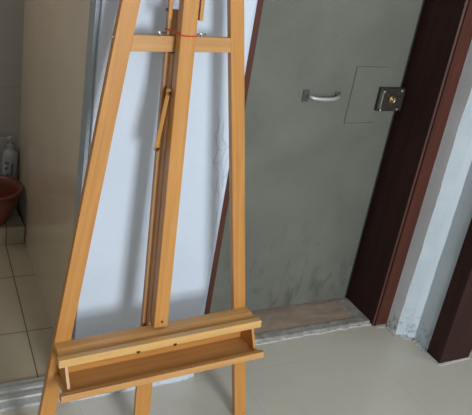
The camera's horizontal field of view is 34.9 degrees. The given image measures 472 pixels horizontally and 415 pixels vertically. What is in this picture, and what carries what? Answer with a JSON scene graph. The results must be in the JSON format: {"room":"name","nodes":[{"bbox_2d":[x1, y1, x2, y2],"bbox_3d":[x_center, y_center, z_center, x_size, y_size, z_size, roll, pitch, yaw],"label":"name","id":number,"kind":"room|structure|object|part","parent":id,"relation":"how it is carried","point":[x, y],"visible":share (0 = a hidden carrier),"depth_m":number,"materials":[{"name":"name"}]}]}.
{"room":"home entrance hallway","nodes":[
{"label":"home entrance hallway","id":0,"kind":"room"},
{"bbox_2d":[0,0,23,208],"bbox_3d":[-1.416,-1.086,2.755,1.400,2.600,0.100,-4,29,-28],"label":"wall","id":1,"kind":"structure","parent":0,"point":[11,11],"depth_m":3.23,"materials":[{"name":"grey tile"}]},
{"bbox_2d":[0,207,24,244],"bbox_3d":[-1.534,0.108,3.167,1.212,0.086,0.245,-4,29,-28],"label":"ledge","id":2,"kind":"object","parent":1,"relation":"attached to","point":[12,231],"depth_m":3.33,"materials":[{"name":"tile"}]},
{"bbox_2d":[0,175,22,225],"bbox_3d":[-1.067,-0.015,3.284,0.254,0.178,0.254,-4,29,-28],"label":"basin","id":3,"kind":"object","parent":2,"relation":"on","point":[11,188],"visible":1,"depth_m":3.29,"materials":[{"name":"red plastic"}]},
{"bbox_2d":[17,0,89,330],"bbox_3d":[-0.566,-0.823,2.526,0.078,2.600,1.249,-3,28,-25],"label":"wall","id":4,"kind":"structure","parent":0,"point":[55,32],"depth_m":2.75,"materials":[{"name":"tile"}]},
{"bbox_2d":[71,0,100,339],"bbox_3d":[-0.410,-0.307,2.078,0.012,2.079,0.051,-4,29,-28],"label":"trim","id":5,"kind":"structure","parent":4,"relation":"attached to","point":[94,11],"depth_m":2.07,"materials":[{"name":"grey metal"}]},
{"bbox_2d":[70,0,256,401],"bbox_3d":[-0.230,-0.605,2.201,0.460,2.600,0.381,-4,29,-28],"label":"wall","id":6,"kind":"structure","parent":0,"point":[111,295],"depth_m":2.27,"materials":[{"name":"white paint"}]},
{"bbox_2d":[0,377,61,411],"bbox_3d":[-0.999,0.639,2.349,0.928,0.020,0.123,-4,29,-28],"label":"trim","id":7,"kind":"structure","parent":6,"relation":"attached to","point":[23,393],"depth_m":2.48,"materials":[{"name":"metal"}]},
{"bbox_2d":[204,0,263,314],"bbox_3d":[-0.050,-0.420,2.466,0.074,2.100,0.253,-4,29,-28],"label":"trim","id":8,"kind":"structure","parent":6,"relation":"attached to","point":[259,6],"depth_m":2.54,"materials":[{"name":"brown wood"}]},
{"bbox_2d":[209,0,424,313],"bbox_3d":[0.304,-0.478,2.740,0.808,2.040,0.080,-4,29,-28],"label":"door","id":9,"kind":"structure","parent":6,"relation":"in","point":[325,91],"depth_m":2.87,"materials":[{"name":"grey paint"}]},
{"bbox_3d":[0.318,-0.413,2.776,0.168,0.046,0.006,-4,29,-28],"label":"mounting plate","id":10,"kind":"part","parent":9,"relation":"part of","materials":[{"name":"metal"}]},
{"bbox_3d":[0.510,-0.431,2.877,0.171,0.223,0.002,-4,29,-28],"label":"lock panel","id":11,"kind":"part","parent":9,"relation":"part of","materials":[{"name":"grey paint"}]},
{"bbox_2d":[0,242,471,414],"bbox_3d":[0.534,1.445,1.348,5.000,0.060,6.500,-4,29,-28],"label":"floor","id":12,"kind":"structure","parent":0,"point":[390,374],"depth_m":2.83,"materials":[{"name":"beige tile"}]},
{"bbox_2d":[38,0,263,414],"bbox_3d":[-0.157,-0.127,2.032,0.732,1.930,0.292,-4,29,-28],"label":"easel","id":13,"kind":"object","parent":12,"relation":"on","point":[160,349],"visible":1,"depth_m":2.12,"materials":[{"name":"brown wood"}]},
{"bbox_3d":[-0.371,-0.105,1.990,0.047,1.878,0.022,4,20,-31],"label":"leg","id":14,"kind":"part","parent":13,"relation":"part of","materials":[{"name":"brown wood"}]},
{"bbox_2d":[53,307,263,402],"bbox_3d":[-0.220,0.427,2.225,0.635,0.153,0.144,-4,29,-28],"label":"tray","id":15,"kind":"object","parent":13,"relation":"on","point":[163,349],"depth_m":2.21,"materials":[{"name":"brown wood"}]},
{"bbox_3d":[-0.213,-0.042,2.129,0.052,1.020,0.016,-4,24,-28],"label":"rail","id":16,"kind":"part","parent":13,"relation":"part of","materials":[{"name":"brown wood"}]},
{"bbox_3d":[-0.151,-0.630,1.849,0.010,0.324,0.012,-4,24,-28],"label":"rod","id":17,"kind":"part","parent":13,"relation":"part of","materials":[{"name":"brown wood"}]},
{"bbox_3d":[-0.073,-0.636,1.890,0.010,0.325,0.012,-4,24,-28],"label":"rod","id":18,"kind":"part","parent":13,"relation":"part of","materials":[{"name":"brown wood"}]},
{"bbox_3d":[0.003,-0.134,2.186,0.042,1.878,0.022,-13,28,-24],"label":"leg","id":19,"kind":"part","parent":13,"relation":"part of","materials":[{"name":"brown wood"}]},
{"bbox_2d":[387,40,471,350],"bbox_3d":[0.954,-0.670,2.770,0.256,2.600,0.485,-4,29,-28],"label":"wall","id":20,"kind":"structure","parent":0,"point":[452,214],"depth_m":2.97,"materials":[{"name":"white paint"}]},
{"bbox_2d":[251,297,469,365],"bbox_3d":[0.354,0.536,3.063,1.135,0.016,0.556,-4,29,-28],"label":"trim","id":21,"kind":"structure","parent":20,"relation":"attached to","point":[318,317],"depth_m":3.17,"materials":[{"name":"grey stone"}]},
{"bbox_2d":[345,0,471,325],"bbox_3d":[0.732,-0.480,2.878,0.076,2.100,0.252,-4,29,-28],"label":"trim","id":22,"kind":"structure","parent":20,"relation":"attached to","point":[443,37],"depth_m":2.94,"materials":[{"name":"brown wood"}]},
{"bbox_3d":[1.549,-0.621,2.889,1.300,2.600,0.230,-4,29,-28],"label":"wall","id":23,"kind":"structure","parent":0,"visible":0},
{"bbox_2d":[427,218,471,362],"bbox_3d":[1.440,-0.398,2.890,1.082,2.170,0.156,-4,29,-28],"label":"trim","id":24,"kind":"structure","parent":23,"relation":"attached to","point":[451,339],"depth_m":2.98,"materials":[{"name":"brown wood"}]},
{"bbox_3d":[-1.250,-0.030,3.372,0.524,0.072,0.054,-4,29,-28],"label":"trim","id":25,"kind":"structure","parent":0,"visible":0},
{"bbox_2d":[1,135,17,178],"bbox_3d":[-1.027,-0.196,3.397,0.066,0.272,0.065,14,26,8],"label":"pump bottle","id":26,"kind":"object","parent":25,"relation":"on","point":[10,155],"visible":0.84,"depth_m":3.37,"materials":[{"name":"white plastic"}]}
]}

